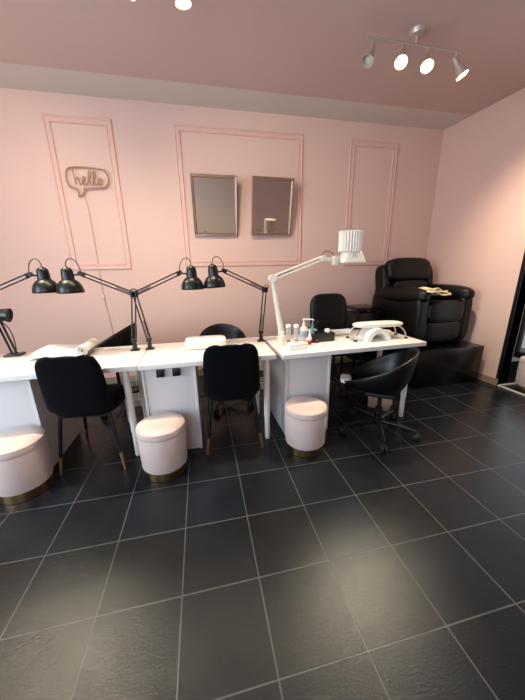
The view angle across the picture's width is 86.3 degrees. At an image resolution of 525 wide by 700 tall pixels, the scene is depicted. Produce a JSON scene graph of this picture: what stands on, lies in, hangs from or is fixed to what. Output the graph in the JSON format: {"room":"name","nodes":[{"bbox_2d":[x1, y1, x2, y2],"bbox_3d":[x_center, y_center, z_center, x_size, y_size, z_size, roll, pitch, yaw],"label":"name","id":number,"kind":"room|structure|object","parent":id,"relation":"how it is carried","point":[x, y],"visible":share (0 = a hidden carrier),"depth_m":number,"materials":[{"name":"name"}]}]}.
{"room":"salon","nodes":[
{"label":"salon","id":0,"kind":"room"},
{"bbox_2d":[0,88,443,377],"bbox_3d":[-0.585,-1.134,3.405,6.733,2.973,0.133,-4,16,-11],"label":"wall","id":1,"kind":"structure","parent":0,"point":[31,225],"depth_m":3.18,"materials":[{"name":"pink paint"}]},
{"bbox_2d":[41,113,131,269],"bbox_3d":[-1.798,-1.586,2.924,0.613,1.437,0.016,-4,16,-11],"label":"trim","id":2,"kind":"structure","parent":1,"relation":"attached to","point":[46,118],"depth_m":2.88,"materials":[{"name":"pink paint"}]},
{"bbox_2d":[65,166,112,331],"bbox_3d":[-1.773,-0.969,3.090,0.409,1.844,0.034,-4,16,-11],"label":"sign","id":3,"kind":"object","parent":1,"relation":"attached to","point":[67,168],"visible":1,"depth_m":2.86,"materials":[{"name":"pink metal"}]},
{"bbox_2d":[190,173,237,235],"bbox_3d":[-0.529,-1.599,3.121,0.493,0.602,0.144,-4,16,-11],"label":"wall mirror","id":4,"kind":"object","parent":1,"relation":"attached to","point":[214,197],"visible":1,"depth_m":3.11,"materials":[{"name":"silver glass"}]},
{"bbox_2d":[0,62,468,129],"bbox_3d":[-0.684,-2.502,2.730,6.143,0.034,0.367,-4,16,-11],"label":"ceiling beam","id":5,"kind":"structure","parent":1,"relation":"attached to","point":[12,76],"depth_m":2.76,"materials":[{"name":"paint"}]},
{"bbox_2d":[105,357,363,383],"bbox_3d":[-0.669,0.285,3.709,6.143,0.080,0.013,-4,16,-11],"label":"baseboard","id":6,"kind":"structure","parent":1,"relation":"attached to","point":[110,380],"depth_m":3.67,"materials":[{"name":"beige tile"}]},
{"bbox_2d":[173,123,302,266],"bbox_3d":[-0.221,-1.719,3.242,1.427,1.427,0.016,-4,16,-11],"label":"trim","id":7,"kind":"structure","parent":1,"relation":"attached to","point":[177,128],"depth_m":3.18,"materials":[{"name":"pink paint"}]},
{"bbox_2d":[251,176,294,235],"bbox_3d":[0.115,-1.647,3.241,0.493,0.599,0.143,-5,16,-14],"label":"wall mirror","id":8,"kind":"object","parent":1,"relation":"attached to","point":[272,197],"visible":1,"depth_m":3.23,"materials":[{"name":"silver glass"}]},
{"bbox_2d":[343,140,398,265],"bbox_3d":[1.370,-1.826,3.570,0.643,1.430,0.016,-4,16,-11],"label":"trim","id":9,"kind":"structure","parent":1,"relation":"attached to","point":[360,143],"depth_m":3.51,"materials":[{"name":"pink paint"}]},
{"bbox_2d":[0,348,524,699],"bbox_3d":[0.801,1.007,1.425,8.333,0.100,5.650,-4,16,-11],"label":"floor","id":10,"kind":"structure","parent":0,"point":[351,570],"depth_m":1.32,"materials":[{"name":"tile"}]},
{"bbox_2d":[0,426,53,504],"bbox_3d":[-1.520,0.711,1.756,0.316,0.368,0.316,-4,16,-11],"label":"stool","id":11,"kind":"object","parent":10,"relation":"on","point":[26,465],"visible":1,"depth_m":1.68,"materials":[{"name":"pink fabric"}]},
{"bbox_2d":[0,426,46,461],"bbox_3d":[-1.522,0.564,1.714,0.316,0.061,0.316,-4,16,-11],"label":"seat cushion","id":12,"kind":"object","parent":11,"relation":"on","point":[17,444],"depth_m":1.68,"materials":[{"name":"fabric"}]},
{"bbox_2d":[0,379,79,466],"bbox_3d":[-1.729,0.452,2.074,0.383,0.699,0.491,-4,16,-11],"label":"drawer unit","id":13,"kind":"object","parent":10,"relation":"on","point":[22,404],"visible":0.27,"depth_m":1.85,"materials":[{"name":"white laminate"}]},
{"bbox_2d":[0,345,147,455],"bbox_3d":[-1.479,0.425,2.088,1.215,0.733,0.573,-4,16,-11],"label":"desk","id":14,"kind":"object","parent":10,"relation":"on","point":[121,359],"visible":0.55,"depth_m":1.98,"materials":[{"name":"white laminate"}]},
{"bbox_2d":[0,308,25,356],"bbox_3d":[-1.883,-0.125,2.056,0.128,0.356,0.117,-4,16,-11],"label":"lamp","id":15,"kind":"object","parent":14,"relation":"attached to","point":[6,315],"visible":1,"depth_m":2.06,"materials":[{"name":"black metal"}]},
{"bbox_2d":[0,259,56,293],"bbox_3d":[-1.758,-0.292,2.014,0.589,0.695,0.172,-4,16,-11],"label":"desk lamp","id":16,"kind":"object","parent":14,"relation":"attached to","point":[44,283],"visible":0.93,"depth_m":1.96,"materials":[{"name":"black metal"}]},
{"bbox_2d":[36,266,50,279],"bbox_3d":[-1.559,-0.544,1.988,0.080,0.096,0.080,-4,16,-11],"label":"socket","id":17,"kind":"object","parent":16,"relation":"attached to","point":[42,273],"depth_m":1.96,"materials":[{"name":"black paint"}]},
{"bbox_2d":[28,338,99,359],"bbox_3d":[-1.486,-0.011,2.112,0.398,0.082,0.250,-4,16,-11],"label":"towel","id":18,"kind":"object","parent":14,"relation":"on","point":[54,350],"visible":0.98,"depth_m":2.03,"materials":[{"name":"white fabric"}]},
{"bbox_2d":[56,258,139,350],"bbox_3d":[-1.192,-0.317,2.071,0.536,0.693,0.172,-4,16,-11],"label":"desk lamp","id":19,"kind":"object","parent":14,"relation":"on","point":[67,284],"visible":1,"depth_m":1.97,"materials":[{"name":"black metal"}]},
{"bbox_2d":[60,266,74,279],"bbox_3d":[-1.374,-0.538,1.967,0.080,0.096,0.080,-4,16,-11],"label":"socket","id":20,"kind":"object","parent":19,"relation":"attached to","point":[67,273],"depth_m":1.94,"materials":[{"name":"black paint"}]},
{"bbox_2d":[34,355,137,475],"bbox_3d":[-1.198,0.387,1.986,0.437,0.856,0.482,-3,16,-7],"label":"dining chair","id":21,"kind":"object","parent":10,"relation":"on","point":[70,386],"visible":0.98,"depth_m":1.73,"materials":[{"name":"black fabric"}]},
{"bbox_2d":[96,323,142,419],"bbox_3d":[-1.468,0.165,2.778,0.618,0.853,0.608,-1,16,0],"label":"swivel chair","id":22,"kind":"object","parent":10,"relation":"on","point":[123,337],"visible":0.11,"depth_m":2.57,"materials":[{"name":"black leather"}]},
{"bbox_2d":[120,372,140,422],"bbox_3d":[-1.096,0.336,2.582,0.313,0.620,0.164,-4,16,-11],"label":"trolley","id":23,"kind":"object","parent":10,"relation":"on","point":[135,375],"visible":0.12,"depth_m":2.53,"materials":[{"name":"grey metal"}]},
{"bbox_2d":[129,373,137,385],"bbox_3d":[-1.097,0.262,2.561,0.304,0.060,0.156,-4,16,-11],"label":"basket","id":24,"kind":"object","parent":23,"relation":"on","point":[135,375],"depth_m":2.48,"materials":[{"name":"white metal"}]},
{"bbox_2d":[133,393,140,405],"bbox_3d":[-1.094,0.454,2.616,0.304,0.060,0.156,-4,16,-11],"label":"basket","id":25,"kind":"object","parent":23,"relation":"on","point":[139,399],"depth_m":2.55,"materials":[{"name":"white metal"}]},
{"bbox_2d":[135,412,187,481],"bbox_3d":[-0.676,0.651,1.912,0.316,0.368,0.316,-4,16,-11],"label":"stool","id":26,"kind":"object","parent":10,"relation":"on","point":[161,437],"visible":1,"depth_m":1.80,"materials":[{"name":"pink fabric"}]},
{"bbox_2d":[135,412,185,442],"bbox_3d":[-0.679,0.504,1.869,0.316,0.061,0.316,-4,16,-11],"label":"seat cushion","id":27,"kind":"object","parent":26,"relation":"on","point":[163,427],"depth_m":1.80,"materials":[{"name":"fabric"}]},
{"bbox_2d":[141,366,202,448],"bbox_3d":[-0.701,0.378,2.265,0.367,0.699,0.527,-4,16,-11],"label":"drawer unit","id":28,"kind":"object","parent":10,"relation":"on","point":[176,390],"visible":0.65,"depth_m":2.02,"materials":[{"name":"white laminate"}]},
{"bbox_2d":[137,337,275,438],"bbox_3d":[-0.416,0.345,2.302,0.945,0.733,0.580,-4,16,-11],"label":"desk","id":29,"kind":"object","parent":10,"relation":"on","point":[165,355],"visible":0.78,"depth_m":2.12,"materials":[{"name":"white laminate"}]},
{"bbox_2d":[130,258,203,349],"bbox_3d":[-0.723,-0.351,2.167,0.549,0.690,0.172,-4,16,-11],"label":"desk lamp","id":30,"kind":"object","parent":29,"relation":"attached to","point":[191,282],"visible":1,"depth_m":2.11,"materials":[{"name":"black metal"}]},
{"bbox_2d":[186,265,196,276],"bbox_3d":[-0.543,-0.600,2.137,0.080,0.096,0.080,-4,16,-11],"label":"socket","id":31,"kind":"object","parent":30,"relation":"attached to","point":[191,271],"depth_m":2.11,"materials":[{"name":"black paint"}]},
{"bbox_2d":[185,335,226,349],"bbox_3d":[-0.460,-0.065,2.272,0.325,0.072,0.200,-4,16,-11],"label":"cushion","id":32,"kind":"object","parent":29,"relation":"on","point":[195,342],"visible":0.91,"depth_m":2.19,"materials":[{"name":"white fabric"}]},
{"bbox_2d":[204,256,268,341],"bbox_3d":[-0.202,-0.398,2.281,0.526,0.698,0.172,-4,16,-11],"label":"desk lamp","id":33,"kind":"object","parent":29,"relation":"on","point":[213,280],"visible":1,"depth_m":2.18,"materials":[{"name":"black metal"}]},
{"bbox_2d":[208,264,218,275],"bbox_3d":[-0.384,-0.622,2.177,0.080,0.098,0.080,-4,16,-11],"label":"socket","id":34,"kind":"object","parent":33,"relation":"attached to","point":[212,268],"depth_m":2.15,"materials":[{"name":"black paint"}]},
{"bbox_2d":[200,323,250,414],"bbox_3d":[-0.405,0.161,2.842,0.608,0.788,0.626,-4,16,-11],"label":"swivel chair","id":35,"kind":"object","parent":10,"relation":"on","point":[229,331],"visible":0.12,"depth_m":2.94,"materials":[{"name":"black leather"}]},
{"bbox_2d":[203,343,263,454],"bbox_3d":[-0.242,0.314,2.180,0.437,0.856,0.482,-4,16,-10],"label":"dining chair","id":36,"kind":"object","parent":10,"relation":"on","point":[231,372],"visible":1,"depth_m":1.92,"materials":[{"name":"black fabric"}]},
{"bbox_2d":[259,360,263,388],"bbox_3d":[0.025,0.224,2.899,0.313,0.620,0.164,-4,16,-11],"label":"trolley","id":37,"kind":"object","parent":10,"relation":"on","point":[259,360],"visible":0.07,"depth_m":2.90,"materials":[{"name":"grey metal"}]},
{"bbox_2d":[269,349,330,433],"bbox_3d":[0.308,0.293,2.495,0.380,0.699,0.491,-5,16,-13],"label":"drawer unit","id":38,"kind":"object","parent":10,"relation":"on","point":[307,376],"visible":0.52,"depth_m":2.26,"materials":[{"name":"white laminate"}]},
{"bbox_2d":[285,396,326,457],"bbox_3d":[0.325,0.572,2.125,0.316,0.368,0.316,-4,16,-11],"label":"stool","id":39,"kind":"object","parent":10,"relation":"on","point":[305,416],"visible":1,"depth_m":2.01,"materials":[{"name":"pink fabric"}]},
{"bbox_2d":[285,396,326,420],"bbox_3d":[0.322,0.424,2.083,0.316,0.061,0.316,-4,16,-11],"label":"seat cushion","id":40,"kind":"object","parent":39,"relation":"on","point":[299,408],"depth_m":2.01,"materials":[{"name":"fabric"}]},
{"bbox_2d":[307,293,362,395],"bbox_3d":[0.825,-0.084,3.142,0.668,1.049,0.626,-4,16,-11],"label":"office chair","id":41,"kind":"object","parent":10,"relation":"on","point":[328,310],"visible":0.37,"depth_m":3.22,"materials":[{"name":"black leather"}]},
{"bbox_2d":[263,328,426,416],"bbox_3d":[0.679,0.258,2.533,1.237,0.733,0.607,-5,16,-13],"label":"desk","id":42,"kind":"object","parent":10,"relation":"on","point":[341,344],"visible":0.48,"depth_m":2.26,"materials":[{"name":"white laminate"}]},
{"bbox_2d":[279,332,284,345],"bbox_3d":[0.159,-0.092,2.255,0.045,0.110,0.045,-4,16,-11],"label":"lotion bottle","id":43,"kind":"object","parent":42,"relation":"on","point":[282,336],"visible":1,"depth_m":2.24,"materials":[{"name":"beige plastic"}]},
{"bbox_2d":[286,324,290,342],"bbox_3d":[0.212,-0.131,2.298,0.043,0.158,0.043,-4,16,-11],"label":"jar","id":44,"kind":"object","parent":42,"relation":"on","point":[288,326],"visible":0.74,"depth_m":2.29,"materials":[{"name":"clear plastic"}]},
{"bbox_2d":[294,324,298,341],"bbox_3d":[0.275,-0.130,2.291,0.043,0.158,0.043,-4,16,-11],"label":"jar","id":45,"kind":"object","parent":42,"relation":"on","point":[296,326],"visible":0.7,"depth_m":2.27,"materials":[{"name":"clear plastic"}]},
{"bbox_2d":[286,341,307,350],"bbox_3d":[0.265,-0.033,2.161,0.147,0.043,0.087,-6,17,-15],"label":"tissue box","id":46,"kind":"object","parent":42,"relation":"on","point":[299,345],"visible":1,"depth_m":2.13,"materials":[{"name":"white paper"}]},
{"bbox_2d":[300,319,313,341],"bbox_3d":[0.370,-0.168,2.357,0.114,0.192,0.070,5,17,19],"label":"pump bottle","id":47,"kind":"object","parent":42,"relation":"on","point":[303,330],"visible":0.91,"depth_m":2.34,"materials":[{"name":"white plastic"}]},
{"bbox_2d":[268,230,366,339],"bbox_3d":[0.468,-0.546,2.408,0.849,0.889,0.170,-4,16,-11],"label":"lamp","id":48,"kind":"object","parent":42,"relation":"attached to","point":[350,241],"visible":0.98,"depth_m":2.33,"materials":[{"name":"white metal"}]},
{"bbox_2d":[308,330,334,342],"bbox_3d":[0.497,-0.131,2.391,0.205,0.097,0.115,-5,17,-14],"label":"organizer","id":49,"kind":"object","parent":42,"relation":"on","point":[322,336],"visible":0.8,"depth_m":2.35,"materials":[{"name":"grey plastic"}]},
{"bbox_2d":[310,321,314,333],"bbox_3d":[0.419,-0.164,2.357,0.040,0.166,0.040,-4,16,-11],"label":"bottle","id":50,"kind":"object","parent":49,"relation":"in","point":[312,328],"visible":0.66,"depth_m":2.34,"materials":[{"name":"plastic"}]},
{"bbox_2d":[330,328,350,334],"bbox_3d":[0.699,-0.165,2.575,0.230,0.052,0.052,-5,16,-13],"label":"hand towel","id":51,"kind":"object","parent":42,"relation":"on","point":[337,331],"visible":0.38,"depth_m":2.56,"materials":[{"name":"white fabric"}]},
{"bbox_2d":[357,328,390,341],"bbox_3d":[0.951,-0.146,2.398,0.228,0.106,0.170,-5,16,-13],"label":"dryer","id":52,"kind":"object","parent":42,"relation":"on","point":[366,334],"visible":0.96,"depth_m":2.34,"materials":[{"name":"white plastic"}]},
{"bbox_2d":[346,320,407,341],"bbox_3d":[0.995,-0.174,2.427,0.504,0.143,0.172,-4,16,-10],"label":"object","id":53,"kind":"object","parent":42,"relation":"on","point":[386,323],"visible":1,"depth_m":2.37,"materials":[{"name":"silver metal"}]},
{"bbox_2d":[340,304,380,368],"bbox_3d":[1.264,-0.143,3.659,0.320,0.862,0.340,-4,16,-11],"label":"side table","id":54,"kind":"object","parent":10,"relation":"on","point":[356,312],"visible":0.52,"depth_m":3.49,"materials":[{"name":"black metal"}]},
{"bbox_2d":[339,347,419,452],"bbox_3d":[0.961,0.329,2.260,0.630,0.738,0.618,6,17,23],"label":"swivel chair","id":55,"kind":"object","parent":10,"relation":"on","point":[385,376],"visible":0.98,"depth_m":2.23,"materials":[{"name":"black plastic"}]},
{"bbox_2d":[340,374,351,382],"bbox_3d":[0.695,0.237,2.327,0.090,0.030,0.160,4,17,17],"label":"cloth","id":56,"kind":"object","parent":55,"relation":"on","point":[344,377],"visible":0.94,"depth_m":2.31,"materials":[{"name":"white fabric"}]},
{"bbox_2d":[368,396,392,410],"bbox_3d":[1.173,0.404,2.758,0.200,0.311,0.200,10,20,34],"label":"waste bin","id":57,"kind":"object","parent":10,"relation":"on","point":[372,401],"visible":0.2,"depth_m":2.72,"materials":[{"name":"beige plastic"}]},
{"bbox_2d":[364,339,483,388],"bbox_3d":[2.019,0.061,3.667,0.873,0.440,1.020,-4,16,-11],"label":"platform","id":58,"kind":"object","parent":10,"relation":"on","point":[452,361],"visible":0.48,"depth_m":3.19,"materials":[{"name":"black leather"}]},
{"bbox_2d":[372,258,474,342],"bbox_3d":[1.958,-0.639,3.478,0.830,0.987,0.850,-6,17,-15],"label":"recliner","id":59,"kind":"object","parent":58,"relation":"on","point":[425,317],"visible":0.92,"depth_m":3.25,"materials":[{"name":"black leather"}]},
{"bbox_2d":[385,258,430,281],"bbox_3d":[1.866,-1.028,3.601,0.660,0.305,0.200,-6,17,-15],"label":"pillow","id":60,"kind":"object","parent":59,"relation":"on","point":[398,269],"depth_m":3.51,"materials":[{"name":"black leather"}]},
{"bbox_2d":[390,280,426,287],"bbox_3d":[1.892,-0.781,3.629,0.540,0.264,0.177,-6,17,-15],"label":"lumbar pillow","id":61,"kind":"object","parent":59,"relation":"on","point":[414,283],"depth_m":3.55,"materials":[{"name":"black leather"}]},
{"bbox_2d":[419,287,451,295],"bbox_3d":[1.889,-0.646,3.090,0.301,0.100,0.218,-7,17,-19],"label":"towel","id":62,"kind":"object","parent":59,"relation":"on","point":[433,291],"visible":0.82,"depth_m":3.02,"materials":[{"name":"beige fabric"}]},
{"bbox_2d":[515,356,524,392],"bbox_3d":[2.946,0.269,3.013,0.316,0.368,0.316,-4,16,-11],"label":"stool","id":63,"kind":"object","parent":10,"relation":"on","point":[520,377],"visible":1,"depth_m":3.03,"materials":[{"name":"white fabric"}]},
{"bbox_2d":[519,356,524,363],"bbox_3d":[2.943,0.121,2.971,0.316,0.061,0.316,-4,16,-11],"label":"seat cushion","id":64,"kind":"object","parent":63,"relation":"on","point":[522,359],"depth_m":3.02,"materials":[{"name":"fabric"}]},
{"bbox_2d":[0,0,524,127],"bbox_3d":[0.747,-1.946,0.578,8.333,0.100,5.650,-4,16,-11],"label":"ceiling","id":65,"kind":"structure","parent":0,"point":[309,48],"depth_m":2.12,"materials":[{"name":"paint"}]},
{"bbox_2d":[130,0,191,9],"bbox_3d":[-0.819,-1.966,1.410,0.893,0.267,0.153,-4,16,-11],"label":"ceiling spotlight","id":66,"kind":"object","parent":65,"relation":"attached to","point":[180,4],"visible":1,"depth_m":1.51,"materials":[{"name":"silver metal"}]},
{"bbox_2d":[361,24,468,81],"bbox_3d":[1.135,-2.183,2.044,0.892,0.267,0.154,-4,16,-11],"label":"ceiling spotlight","id":67,"kind":"object","parent":65,"relation":"attached to","point":[416,32],"visible":1,"depth_m":2.03,"materials":[{"name":"silver metal"}]},
{"bbox_2d":[426,88,524,383],"bbox_3d":[2.543,-1.182,3.371,0.116,2.973,1.244,-6,17,-16],"label":"wall","id":68,"kind":"structure","parent":0,"point":[476,241],"depth_m":3.19,"materials":[{"name":"pink paint"}]},
{"bbox_2d":[478,373,497,385],"bbox_3d":[2.504,0.212,3.761,0.013,0.080,1.229,-6,17,-16],"label":"baseboard","id":69,"kind":"structure","parent":68,"relation":"attached to","point":[482,377],"depth_m":3.29,"materials":[{"name":"beige tile"}]},
{"bbox_2d":[496,251,524,384],"bbox_3d":[2.809,-1.046,2.880,0.323,2.973,0.120,-4,16,-11],"label":"door","id":70,"kind":"structure","parent":68,"relation":"in","point":[513,367],"depth_m":3.06,"materials":[{"name":"black paint"}]},
{"bbox_2d":[497,383,524,395],"bbox_3d":[2.982,0.562,2.626,0.327,0.017,1.287,-4,16,-11],"label":"trim","id":71,"kind":"structure","parent":68,"relation":"attached to","point":[507,384],"depth_m":3.14,"materials":[{"name":"white metal"}]},
{"bbox_2d":[513,352,524,357],"bbox_3d":[3.740,-1.019,2.728,0.100,2.973,2.600,-4,16,-11],"label":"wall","id":72,"kind":"structure","parent":0,"point":[518,355],"depth_m":3.88,"materials":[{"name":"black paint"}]},
{"bbox_2d":[514,308,524,354],"bbox_3d":[3.754,-0.835,2.731,0.067,2.347,2.530,-4,16,-11],"label":"window","id":73,"kind":"structure","parent":72,"relation":"in","point":[521,333],"depth_m":3.85,"materials":[{"name":"black paint"}]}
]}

